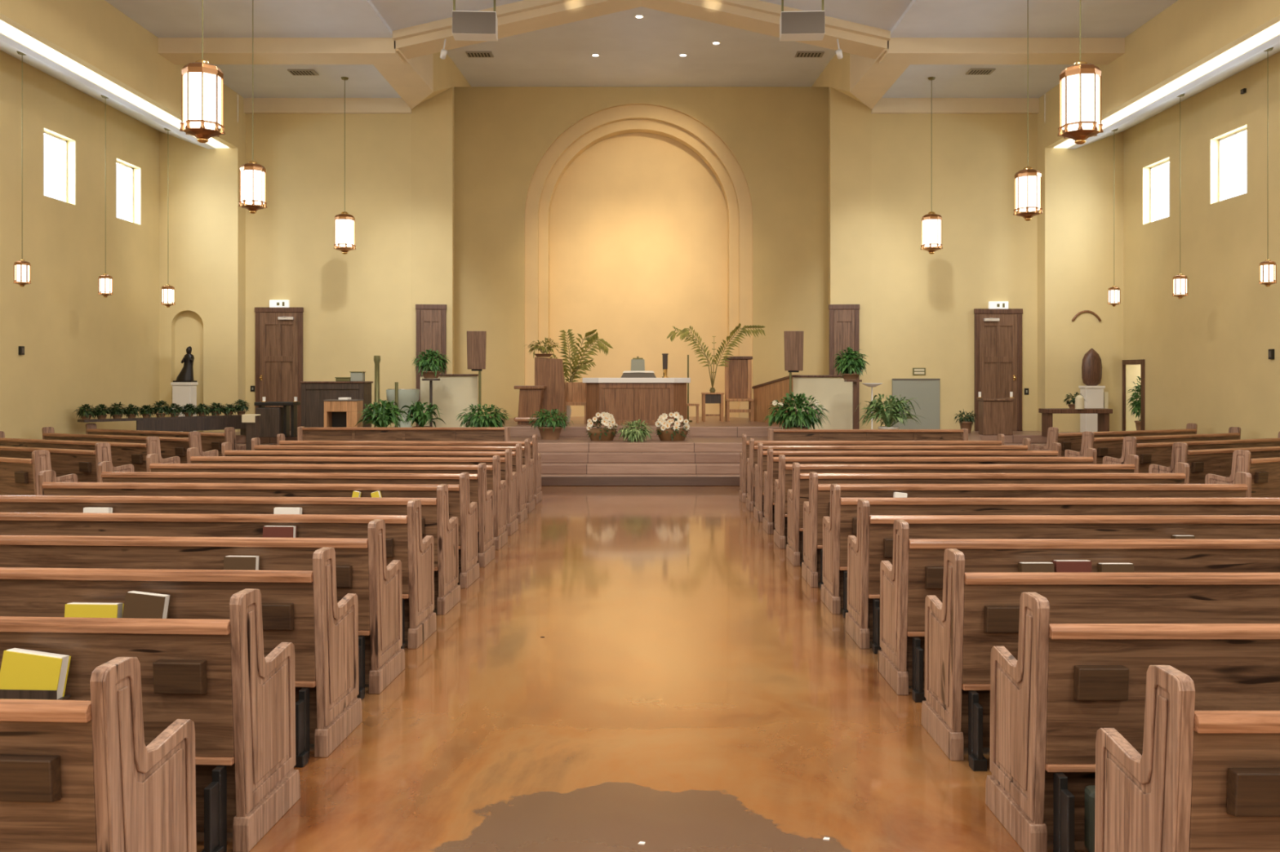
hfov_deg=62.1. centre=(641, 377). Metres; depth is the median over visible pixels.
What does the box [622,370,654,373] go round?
open book
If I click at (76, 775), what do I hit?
pew
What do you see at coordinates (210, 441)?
pew
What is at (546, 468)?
step
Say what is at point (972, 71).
ceiling vent
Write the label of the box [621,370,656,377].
book stand
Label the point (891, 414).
potted plant
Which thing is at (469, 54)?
ceiling vent
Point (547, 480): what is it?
step
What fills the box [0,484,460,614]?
pew
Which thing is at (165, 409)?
potted plant
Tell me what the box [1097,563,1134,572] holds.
book
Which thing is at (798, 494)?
pew
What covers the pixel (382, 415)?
potted plant
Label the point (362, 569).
pew
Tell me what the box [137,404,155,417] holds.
potted plant
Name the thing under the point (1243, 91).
wall fitting
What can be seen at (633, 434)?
potted plant
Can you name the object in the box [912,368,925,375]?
wall plaque
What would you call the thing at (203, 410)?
potted plant
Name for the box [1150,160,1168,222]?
window frame
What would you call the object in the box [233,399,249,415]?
potted plant
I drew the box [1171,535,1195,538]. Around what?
book
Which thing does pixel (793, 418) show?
potted plant
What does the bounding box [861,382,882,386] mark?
bowl
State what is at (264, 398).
candle
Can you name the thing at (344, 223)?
pendant lantern
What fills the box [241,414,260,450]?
post
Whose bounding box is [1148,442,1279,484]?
pew
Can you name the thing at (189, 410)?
potted plant
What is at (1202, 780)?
pew
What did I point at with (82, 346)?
wall
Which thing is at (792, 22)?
grille
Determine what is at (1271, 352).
wall box
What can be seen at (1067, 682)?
pew
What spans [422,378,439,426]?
plant stand
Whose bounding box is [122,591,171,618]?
book
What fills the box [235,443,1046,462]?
step
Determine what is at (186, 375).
statue
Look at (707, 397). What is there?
table
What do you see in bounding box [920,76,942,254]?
pendant lantern
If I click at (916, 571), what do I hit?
pew
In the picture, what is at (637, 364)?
box
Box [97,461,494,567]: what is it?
pew
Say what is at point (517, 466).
pew
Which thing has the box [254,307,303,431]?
door
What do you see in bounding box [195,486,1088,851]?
floor
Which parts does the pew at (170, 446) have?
panel, rail, backrest, panel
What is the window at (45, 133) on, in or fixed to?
in the wall at (82, 346)
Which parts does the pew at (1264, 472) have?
panel, backrest, rail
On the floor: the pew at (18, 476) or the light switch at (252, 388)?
the pew at (18, 476)
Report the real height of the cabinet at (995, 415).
0.680 m
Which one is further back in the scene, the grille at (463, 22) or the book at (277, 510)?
the grille at (463, 22)
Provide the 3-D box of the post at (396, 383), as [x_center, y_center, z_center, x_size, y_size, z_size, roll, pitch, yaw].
[-4.263,0.574,18.500,0.200,0.972,0.200,0,0,0]
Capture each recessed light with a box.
[0,19,229,148]
[591,53,599,57]
[634,14,644,18]
[678,53,687,57]
[711,40,720,44]
[1053,21,1279,148]
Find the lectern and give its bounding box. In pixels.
[513,357,565,424]
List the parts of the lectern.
foot rail, panel, panel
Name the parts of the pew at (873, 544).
panel, rail, backrest, rail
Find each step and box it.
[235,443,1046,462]
[541,462,739,474]
[541,474,739,486]
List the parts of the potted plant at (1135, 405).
pot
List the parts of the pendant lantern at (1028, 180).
lamp shade, cord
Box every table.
[701,392,724,422]
[1038,408,1112,437]
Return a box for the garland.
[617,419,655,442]
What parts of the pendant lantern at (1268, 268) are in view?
lamp shade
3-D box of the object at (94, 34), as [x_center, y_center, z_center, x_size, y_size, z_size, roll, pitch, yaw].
[-7.890,-5.015,7.799,0.140,1.150,25.598,0,0,0]
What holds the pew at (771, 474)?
on the floor
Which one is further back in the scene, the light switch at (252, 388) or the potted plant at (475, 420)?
the light switch at (252, 388)
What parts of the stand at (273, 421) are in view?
leg, leg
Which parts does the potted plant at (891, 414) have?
pot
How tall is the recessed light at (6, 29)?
0.025 m
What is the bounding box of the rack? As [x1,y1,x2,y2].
[0,689,71,700]
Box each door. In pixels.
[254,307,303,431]
[415,304,446,426]
[828,304,859,429]
[973,308,1022,431]
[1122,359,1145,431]
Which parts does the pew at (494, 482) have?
panel, rail, backrest, panel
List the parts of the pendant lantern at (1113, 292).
lamp shade, cord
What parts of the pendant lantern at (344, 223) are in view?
lamp shade, cord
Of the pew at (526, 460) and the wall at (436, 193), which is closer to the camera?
the pew at (526, 460)
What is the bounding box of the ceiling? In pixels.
[0,0,1279,149]
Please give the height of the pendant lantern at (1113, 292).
3.217 m
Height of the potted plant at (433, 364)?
0.527 m
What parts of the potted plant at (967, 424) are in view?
pot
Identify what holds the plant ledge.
on the platform at (564, 444)
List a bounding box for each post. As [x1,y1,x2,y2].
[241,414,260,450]
[395,382,398,427]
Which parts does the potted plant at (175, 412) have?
pot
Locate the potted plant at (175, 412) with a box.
[165,403,184,417]
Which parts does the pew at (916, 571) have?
panel, rail, backrest, rail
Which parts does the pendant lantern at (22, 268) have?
lamp shade, cord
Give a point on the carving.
(1091, 365)
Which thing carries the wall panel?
on the platform at (564, 444)
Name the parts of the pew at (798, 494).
panel, backrest, rail, panel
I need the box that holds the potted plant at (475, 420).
[455,404,511,427]
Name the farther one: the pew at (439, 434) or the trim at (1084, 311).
the trim at (1084, 311)
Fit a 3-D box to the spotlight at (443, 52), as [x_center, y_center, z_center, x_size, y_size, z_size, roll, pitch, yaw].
[-3.167,-5.261,16.997,0.107,0.370,0.258,0,0,-15]
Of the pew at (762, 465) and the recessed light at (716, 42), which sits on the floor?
the pew at (762, 465)
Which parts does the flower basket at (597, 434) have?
flower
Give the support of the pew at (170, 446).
on the floor
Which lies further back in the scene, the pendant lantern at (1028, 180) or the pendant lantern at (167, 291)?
the pendant lantern at (167, 291)
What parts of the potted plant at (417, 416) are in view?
pot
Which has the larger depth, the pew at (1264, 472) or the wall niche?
the wall niche
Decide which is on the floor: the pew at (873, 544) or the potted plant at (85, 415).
the pew at (873, 544)
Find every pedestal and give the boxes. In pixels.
[170,382,198,431]
[1078,386,1108,432]
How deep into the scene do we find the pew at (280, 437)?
13.98 m
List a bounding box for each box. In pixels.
[18,346,24,355]
[334,377,351,381]
[349,371,365,381]
[631,356,644,373]
[1268,349,1274,359]
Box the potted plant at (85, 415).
[72,404,97,419]
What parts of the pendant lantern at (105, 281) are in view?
cord, lamp shade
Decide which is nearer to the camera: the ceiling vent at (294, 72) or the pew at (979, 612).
the pew at (979, 612)
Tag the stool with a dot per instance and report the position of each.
(697, 405)
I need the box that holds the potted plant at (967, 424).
[953,409,977,433]
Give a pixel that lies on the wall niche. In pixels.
(638, 217)
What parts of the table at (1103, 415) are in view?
leg, leg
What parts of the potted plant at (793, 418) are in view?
stem, pot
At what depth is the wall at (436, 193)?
21.00 m
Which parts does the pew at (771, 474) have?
panel, backrest, rail, panel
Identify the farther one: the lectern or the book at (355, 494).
the lectern
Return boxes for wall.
[0,32,166,439]
[159,52,1123,431]
[418,373,478,427]
[751,374,853,429]
[1116,34,1279,439]
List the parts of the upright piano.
lid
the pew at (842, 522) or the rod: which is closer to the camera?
the pew at (842, 522)
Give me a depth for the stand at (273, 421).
18.70 m
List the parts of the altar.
frame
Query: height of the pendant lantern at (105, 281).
3.220 m
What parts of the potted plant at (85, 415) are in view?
pot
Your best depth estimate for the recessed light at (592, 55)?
20.67 m
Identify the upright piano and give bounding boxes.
[299,381,373,427]
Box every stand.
[253,401,300,437]
[373,355,380,427]
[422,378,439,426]
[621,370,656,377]
[844,379,862,429]
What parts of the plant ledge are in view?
leg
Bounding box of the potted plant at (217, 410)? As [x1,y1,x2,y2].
[208,402,225,415]
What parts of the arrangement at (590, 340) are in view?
stem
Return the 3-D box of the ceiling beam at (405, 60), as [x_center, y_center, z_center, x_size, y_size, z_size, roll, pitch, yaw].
[0.000,-6.305,19.040,15.640,2.210,3.919,0,0,0]
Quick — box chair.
[723,356,754,422]
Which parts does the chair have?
leg, leg, crest rail, panel, frame, seat, leg, leg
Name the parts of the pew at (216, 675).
rail, backrest, rail, panel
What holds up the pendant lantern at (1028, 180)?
hanging from the ceiling
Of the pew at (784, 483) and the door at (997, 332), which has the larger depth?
the door at (997, 332)
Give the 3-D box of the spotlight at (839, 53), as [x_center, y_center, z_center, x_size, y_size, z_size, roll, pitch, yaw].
[3.167,-5.261,16.997,0.107,0.370,0.258,0,0,15]
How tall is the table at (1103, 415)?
0.500 m
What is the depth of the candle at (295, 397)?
18.83 m
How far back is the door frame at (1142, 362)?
19.82 m
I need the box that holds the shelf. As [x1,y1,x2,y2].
[77,414,241,422]
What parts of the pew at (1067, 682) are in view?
panel, rail, backrest, rail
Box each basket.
[585,412,617,441]
[654,411,689,441]
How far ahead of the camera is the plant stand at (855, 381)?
18.37 m
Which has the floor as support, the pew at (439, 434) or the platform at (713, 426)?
the pew at (439, 434)
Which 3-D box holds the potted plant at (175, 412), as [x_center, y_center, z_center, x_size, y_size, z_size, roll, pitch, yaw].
[-8.101,0.577,18.430,0.349,0.256,0.316,0,0,0]
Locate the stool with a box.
[686,403,699,423]
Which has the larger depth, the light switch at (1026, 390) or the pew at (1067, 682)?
the light switch at (1026, 390)
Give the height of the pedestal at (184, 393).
0.964 m
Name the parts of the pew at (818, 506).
panel, backrest, rail, panel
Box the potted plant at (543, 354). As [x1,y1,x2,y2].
[528,337,561,358]
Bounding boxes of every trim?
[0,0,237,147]
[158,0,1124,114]
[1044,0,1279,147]
[1071,310,1101,321]
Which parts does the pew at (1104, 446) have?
panel, backrest, rail, panel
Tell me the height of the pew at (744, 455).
0.905 m
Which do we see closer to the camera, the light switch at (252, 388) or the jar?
the jar
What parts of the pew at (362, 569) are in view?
rail, backrest, rail, panel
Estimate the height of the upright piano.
0.984 m
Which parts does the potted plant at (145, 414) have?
pot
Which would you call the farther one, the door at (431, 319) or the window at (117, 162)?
the door at (431, 319)
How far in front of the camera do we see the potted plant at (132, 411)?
17.82 m
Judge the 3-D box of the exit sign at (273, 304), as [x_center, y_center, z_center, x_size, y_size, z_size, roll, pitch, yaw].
[-7.135,-1.420,20.950,0.380,0.200,0.076,0,0,0]
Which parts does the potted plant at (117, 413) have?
pot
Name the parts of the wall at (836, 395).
ramp panel, wall panel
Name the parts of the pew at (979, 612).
panel, rail, backrest, rail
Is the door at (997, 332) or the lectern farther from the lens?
the door at (997, 332)
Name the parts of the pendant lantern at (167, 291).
lamp shade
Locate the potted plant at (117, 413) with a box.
[106,401,128,418]
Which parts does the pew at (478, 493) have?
panel, rail, backrest, panel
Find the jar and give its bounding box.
[1075,395,1084,408]
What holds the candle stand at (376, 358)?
on the platform at (564, 444)
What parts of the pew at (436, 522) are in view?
rail, backrest, panel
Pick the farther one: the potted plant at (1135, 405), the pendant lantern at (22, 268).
the potted plant at (1135, 405)
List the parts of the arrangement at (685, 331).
stem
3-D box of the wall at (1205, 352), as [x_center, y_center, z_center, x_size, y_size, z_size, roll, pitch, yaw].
[9.787,-1.740,8.200,0.905,6.800,26.400,0,0,0]
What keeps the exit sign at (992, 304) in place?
attached to the wall at (436, 193)
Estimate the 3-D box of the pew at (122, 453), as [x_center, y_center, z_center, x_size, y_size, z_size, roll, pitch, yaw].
[-7.542,1.208,14.329,3.166,0.905,0.674,0,0,26]
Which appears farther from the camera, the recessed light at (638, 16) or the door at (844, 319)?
the door at (844, 319)
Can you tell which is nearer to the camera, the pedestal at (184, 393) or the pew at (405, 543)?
the pew at (405, 543)
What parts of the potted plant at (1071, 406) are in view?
pot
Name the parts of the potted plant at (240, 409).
pot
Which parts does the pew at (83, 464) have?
rail, backrest, panel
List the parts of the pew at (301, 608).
rail, backrest, rail, panel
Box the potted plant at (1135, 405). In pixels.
[1127,376,1140,431]
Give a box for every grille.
[452,11,495,33]
[781,11,824,33]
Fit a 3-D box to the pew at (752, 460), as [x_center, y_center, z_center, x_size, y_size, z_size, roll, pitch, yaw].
[3.070,1.208,13.325,3.466,0.905,0.673,0,0,0]
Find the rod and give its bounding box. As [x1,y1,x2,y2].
[687,355,692,422]
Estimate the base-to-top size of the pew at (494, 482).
0.905 m
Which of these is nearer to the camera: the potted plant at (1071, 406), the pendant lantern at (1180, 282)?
the pendant lantern at (1180, 282)
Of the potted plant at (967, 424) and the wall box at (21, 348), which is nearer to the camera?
the wall box at (21, 348)
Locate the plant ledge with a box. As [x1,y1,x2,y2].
[77,414,245,435]
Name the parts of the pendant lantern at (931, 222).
lamp shade, cord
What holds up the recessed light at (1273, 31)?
in the ceiling
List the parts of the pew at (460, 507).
panel, rail, backrest, panel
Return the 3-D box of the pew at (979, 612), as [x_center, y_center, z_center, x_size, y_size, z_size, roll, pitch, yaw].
[3.070,1.208,4.793,3.466,0.905,0.673,0,0,0]
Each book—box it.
[0,648,71,699]
[64,602,124,617]
[83,507,112,513]
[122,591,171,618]
[223,555,260,570]
[262,525,297,537]
[273,507,302,514]
[351,490,361,497]
[370,490,382,497]
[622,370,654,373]
[893,492,907,497]
[1017,562,1054,572]
[1052,560,1092,572]
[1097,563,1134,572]
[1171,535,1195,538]
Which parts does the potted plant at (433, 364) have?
pot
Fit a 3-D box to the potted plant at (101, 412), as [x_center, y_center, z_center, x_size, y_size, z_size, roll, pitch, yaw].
[-8.880,0.573,17.486,0.352,0.266,0.312,0,0,0]
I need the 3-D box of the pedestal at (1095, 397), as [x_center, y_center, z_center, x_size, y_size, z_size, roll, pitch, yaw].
[8.640,0.612,20.300,0.460,0.895,0.320,0,0,0]
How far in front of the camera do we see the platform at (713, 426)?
18.85 m
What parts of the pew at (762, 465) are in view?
panel, backrest, rail, panel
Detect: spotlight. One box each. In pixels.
[440,39,447,59]
[835,39,842,59]
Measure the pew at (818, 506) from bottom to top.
0.905 m
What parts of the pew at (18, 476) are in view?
rail, backrest, panel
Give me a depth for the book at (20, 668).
3.64 m
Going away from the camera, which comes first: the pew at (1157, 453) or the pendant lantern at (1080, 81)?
the pendant lantern at (1080, 81)
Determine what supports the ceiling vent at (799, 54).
in the ceiling
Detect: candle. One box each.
[261,395,266,402]
[293,396,298,402]
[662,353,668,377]
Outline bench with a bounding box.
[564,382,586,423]
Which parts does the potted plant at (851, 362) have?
pot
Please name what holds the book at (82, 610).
on the rack
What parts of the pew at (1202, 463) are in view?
panel, backrest, rail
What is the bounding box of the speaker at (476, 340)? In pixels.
[466,331,486,417]
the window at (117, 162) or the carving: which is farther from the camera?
the carving
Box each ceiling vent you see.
[287,69,318,75]
[465,51,493,57]
[794,51,824,57]
[965,68,995,75]
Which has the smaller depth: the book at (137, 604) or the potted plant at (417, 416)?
the book at (137, 604)
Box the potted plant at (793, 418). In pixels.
[763,391,830,429]
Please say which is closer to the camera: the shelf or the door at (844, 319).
the shelf
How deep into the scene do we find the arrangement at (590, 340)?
20.80 m
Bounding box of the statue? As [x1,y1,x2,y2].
[173,346,196,382]
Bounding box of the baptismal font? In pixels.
[386,388,419,427]
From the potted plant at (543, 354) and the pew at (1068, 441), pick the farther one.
the potted plant at (543, 354)
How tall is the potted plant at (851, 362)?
0.617 m
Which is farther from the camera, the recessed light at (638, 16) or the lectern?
the lectern
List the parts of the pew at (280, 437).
panel, rail, backrest, panel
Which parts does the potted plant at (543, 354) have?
pot, stem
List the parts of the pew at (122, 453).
panel, rail, backrest, panel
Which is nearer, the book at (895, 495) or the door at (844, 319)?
the book at (895, 495)
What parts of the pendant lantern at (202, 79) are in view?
lamp shade, cord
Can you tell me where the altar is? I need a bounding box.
[582,377,690,425]
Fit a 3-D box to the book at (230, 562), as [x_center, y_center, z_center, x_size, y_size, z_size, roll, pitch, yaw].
[-2.075,1.006,5.518,0.168,0.157,0.069,0,0,3]
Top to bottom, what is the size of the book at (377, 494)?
0.167 m
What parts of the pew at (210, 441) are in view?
panel, rail, backrest, panel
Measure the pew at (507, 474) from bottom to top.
0.905 m
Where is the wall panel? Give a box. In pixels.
[892,378,940,429]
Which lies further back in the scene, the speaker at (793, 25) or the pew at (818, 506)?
the speaker at (793, 25)
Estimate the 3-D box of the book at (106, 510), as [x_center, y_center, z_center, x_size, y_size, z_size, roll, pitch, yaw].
[-3.821,0.993,7.468,0.182,0.157,0.069,0,0,3]
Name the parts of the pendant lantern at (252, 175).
lamp shade, cord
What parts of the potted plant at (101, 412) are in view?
pot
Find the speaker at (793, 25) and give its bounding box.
[779,0,825,41]
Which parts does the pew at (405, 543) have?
rail, backrest, rail, panel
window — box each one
[44,131,66,202]
[116,161,133,222]
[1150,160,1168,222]
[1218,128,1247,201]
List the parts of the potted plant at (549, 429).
pot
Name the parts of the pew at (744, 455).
panel, backrest, rail, panel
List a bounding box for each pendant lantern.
[13,51,31,287]
[97,94,112,297]
[160,128,175,307]
[179,0,225,143]
[238,0,266,213]
[333,76,355,254]
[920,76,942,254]
[1013,0,1042,221]
[1057,0,1103,144]
[1107,128,1120,306]
[1172,93,1187,298]
[1258,47,1276,287]
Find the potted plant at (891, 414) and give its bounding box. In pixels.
[854,393,924,429]
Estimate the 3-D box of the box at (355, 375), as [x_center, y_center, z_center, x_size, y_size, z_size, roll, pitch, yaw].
[-5.070,-0.012,19.000,0.240,0.175,0.180,0,0,0]
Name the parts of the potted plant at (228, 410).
pot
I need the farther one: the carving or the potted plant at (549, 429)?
the carving
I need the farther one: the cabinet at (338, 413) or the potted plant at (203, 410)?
the potted plant at (203, 410)
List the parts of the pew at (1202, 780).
panel, backrest, rail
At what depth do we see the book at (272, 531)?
6.43 m
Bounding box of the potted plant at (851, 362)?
[831,346,870,379]
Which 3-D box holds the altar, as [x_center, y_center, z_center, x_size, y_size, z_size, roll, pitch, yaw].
[-0.092,0.445,19.885,2.014,0.869,0.770,0,0,0]
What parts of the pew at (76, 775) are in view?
rail, backrest, panel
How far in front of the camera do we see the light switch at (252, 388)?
20.99 m
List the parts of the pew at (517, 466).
panel, rail, backrest, panel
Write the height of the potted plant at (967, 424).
0.460 m
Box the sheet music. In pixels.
[338,397,351,399]
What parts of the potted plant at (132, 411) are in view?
pot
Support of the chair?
on the platform at (713, 426)
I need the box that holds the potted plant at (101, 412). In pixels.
[93,404,112,419]
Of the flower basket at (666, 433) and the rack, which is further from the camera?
the flower basket at (666, 433)
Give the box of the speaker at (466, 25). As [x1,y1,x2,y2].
[452,0,497,41]
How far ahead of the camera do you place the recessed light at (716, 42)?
19.91 m
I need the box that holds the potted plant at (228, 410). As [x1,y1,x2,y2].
[221,403,237,415]
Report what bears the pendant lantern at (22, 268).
hanging from the ceiling
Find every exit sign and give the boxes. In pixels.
[269,300,289,307]
[988,301,1008,309]
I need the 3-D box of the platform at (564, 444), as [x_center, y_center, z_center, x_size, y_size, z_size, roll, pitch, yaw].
[0.000,1.135,20.390,18.660,0.150,6.460,0,0,0]
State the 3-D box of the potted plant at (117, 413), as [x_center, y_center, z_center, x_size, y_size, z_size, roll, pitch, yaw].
[-8.729,0.562,17.698,0.374,0.311,0.295,0,0,0]
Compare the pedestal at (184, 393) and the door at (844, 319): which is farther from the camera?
the door at (844, 319)
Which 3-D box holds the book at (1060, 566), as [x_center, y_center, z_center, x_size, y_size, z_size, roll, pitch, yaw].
[2.213,1.018,5.459,0.181,0.157,0.069,0,0,0]
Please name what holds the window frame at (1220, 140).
in the wall at (1205, 352)
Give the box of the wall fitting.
[1240,88,1246,94]
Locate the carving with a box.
[1081,348,1102,386]
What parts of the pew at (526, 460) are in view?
panel, rail, backrest, panel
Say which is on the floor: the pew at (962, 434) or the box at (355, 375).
the pew at (962, 434)
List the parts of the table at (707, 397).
leg, leg, drawer, leg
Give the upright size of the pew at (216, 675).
0.905 m
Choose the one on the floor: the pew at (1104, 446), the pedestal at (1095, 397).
the pew at (1104, 446)
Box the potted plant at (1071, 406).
[1063,392,1086,408]
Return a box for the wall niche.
[524,103,752,417]
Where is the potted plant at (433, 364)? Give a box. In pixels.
[411,349,452,378]
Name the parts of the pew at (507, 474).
panel, rail, backrest, panel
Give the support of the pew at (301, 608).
on the floor
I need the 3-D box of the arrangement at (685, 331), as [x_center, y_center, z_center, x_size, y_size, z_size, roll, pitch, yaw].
[1.475,-0.382,21.127,1.953,1.385,0.365,0,0,0]
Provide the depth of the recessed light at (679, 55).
20.67 m
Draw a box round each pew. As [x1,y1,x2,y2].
[0,431,180,471]
[0,442,133,482]
[0,449,77,495]
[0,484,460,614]
[0,499,436,648]
[0,519,404,700]
[0,546,362,767]
[0,588,300,851]
[0,657,196,851]
[38,470,479,588]
[41,426,218,463]
[85,423,245,456]
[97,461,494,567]
[146,453,507,550]
[186,447,518,535]
[221,442,527,523]
[251,437,535,513]
[276,433,542,503]
[297,426,510,441]
[738,434,1004,502]
[746,438,1031,511]
[753,442,1061,522]
[762,448,1097,534]
[768,428,968,440]
[773,454,1138,548]
[786,462,1189,566]
[801,471,1252,590]
[820,484,1279,617]
[844,499,1279,653]
[877,520,1279,702]
[920,548,1279,771]
[985,592,1279,851]
[1031,423,1197,457]
[1064,426,1240,464]
[1094,665,1279,851]
[1102,431,1279,473]
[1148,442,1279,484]
[1204,449,1279,497]
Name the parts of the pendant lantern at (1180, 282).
cord, lamp shade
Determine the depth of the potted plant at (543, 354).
20.07 m
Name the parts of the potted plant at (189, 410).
pot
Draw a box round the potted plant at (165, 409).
[151,400,171,417]
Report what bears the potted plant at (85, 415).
on the plant ledge
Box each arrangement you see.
[550,328,613,422]
[666,323,765,392]
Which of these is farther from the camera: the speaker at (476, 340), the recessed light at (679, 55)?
the recessed light at (679, 55)
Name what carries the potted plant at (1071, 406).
on the table at (1103, 415)
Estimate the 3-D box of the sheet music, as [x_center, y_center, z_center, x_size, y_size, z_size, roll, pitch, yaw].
[-5.007,0.360,17.950,0.160,0.035,0.200,0,0,0]
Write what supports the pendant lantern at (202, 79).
hanging from the ceiling
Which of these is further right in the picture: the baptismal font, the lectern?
the lectern
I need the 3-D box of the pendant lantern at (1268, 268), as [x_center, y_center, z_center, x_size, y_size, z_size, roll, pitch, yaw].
[8.550,-2.861,14.511,0.202,3.258,0.198,0,0,0]
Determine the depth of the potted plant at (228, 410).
19.14 m
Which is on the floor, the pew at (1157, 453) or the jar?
the pew at (1157, 453)
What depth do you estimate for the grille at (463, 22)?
15.58 m
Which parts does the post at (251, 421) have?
post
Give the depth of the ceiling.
18.73 m
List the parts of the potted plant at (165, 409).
pot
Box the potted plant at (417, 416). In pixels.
[400,400,444,427]
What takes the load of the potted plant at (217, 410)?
on the plant ledge
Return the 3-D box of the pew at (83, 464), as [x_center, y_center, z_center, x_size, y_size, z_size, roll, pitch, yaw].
[-7.542,1.208,13.069,3.166,0.905,0.674,0,0,26]
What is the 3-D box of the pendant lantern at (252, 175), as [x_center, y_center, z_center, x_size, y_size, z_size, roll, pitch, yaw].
[-5.556,-3.913,15.200,0.366,3.154,0.358,0,0,0]
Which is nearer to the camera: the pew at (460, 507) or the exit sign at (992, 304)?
the pew at (460, 507)
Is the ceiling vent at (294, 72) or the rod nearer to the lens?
the ceiling vent at (294, 72)
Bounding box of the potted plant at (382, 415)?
[355,399,410,427]
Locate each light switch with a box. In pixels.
[250,386,254,391]
[1024,388,1028,395]
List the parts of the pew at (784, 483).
panel, backrest, rail, panel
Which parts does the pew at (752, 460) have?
panel, backrest, rail, panel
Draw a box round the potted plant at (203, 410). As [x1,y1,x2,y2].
[195,403,213,416]
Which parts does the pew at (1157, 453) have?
panel, backrest, rail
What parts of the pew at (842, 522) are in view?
panel, rail, backrest, rail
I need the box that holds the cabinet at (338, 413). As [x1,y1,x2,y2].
[323,399,363,427]
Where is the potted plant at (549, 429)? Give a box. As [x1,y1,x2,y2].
[527,408,573,439]
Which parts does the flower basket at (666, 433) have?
flower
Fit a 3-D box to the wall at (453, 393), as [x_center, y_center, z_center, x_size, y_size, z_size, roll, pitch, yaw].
[-3.501,0.502,19.370,1.070,1.115,0.200,0,0,0]
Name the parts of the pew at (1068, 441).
panel, backrest, rail, panel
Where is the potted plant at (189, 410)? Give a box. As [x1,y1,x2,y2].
[181,404,198,417]
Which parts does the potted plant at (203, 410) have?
pot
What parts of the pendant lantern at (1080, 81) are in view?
lamp shade, cord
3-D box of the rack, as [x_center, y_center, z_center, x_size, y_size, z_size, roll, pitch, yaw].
[-2.103,1.090,3.664,0.228,0.047,0.086,0,0,3]
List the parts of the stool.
seat, leg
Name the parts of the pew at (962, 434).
post, rail, screen panel, post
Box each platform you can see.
[200,431,1079,452]
[488,417,798,436]
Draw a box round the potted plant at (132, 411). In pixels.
[124,404,141,418]
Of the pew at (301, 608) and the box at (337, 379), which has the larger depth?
the box at (337, 379)

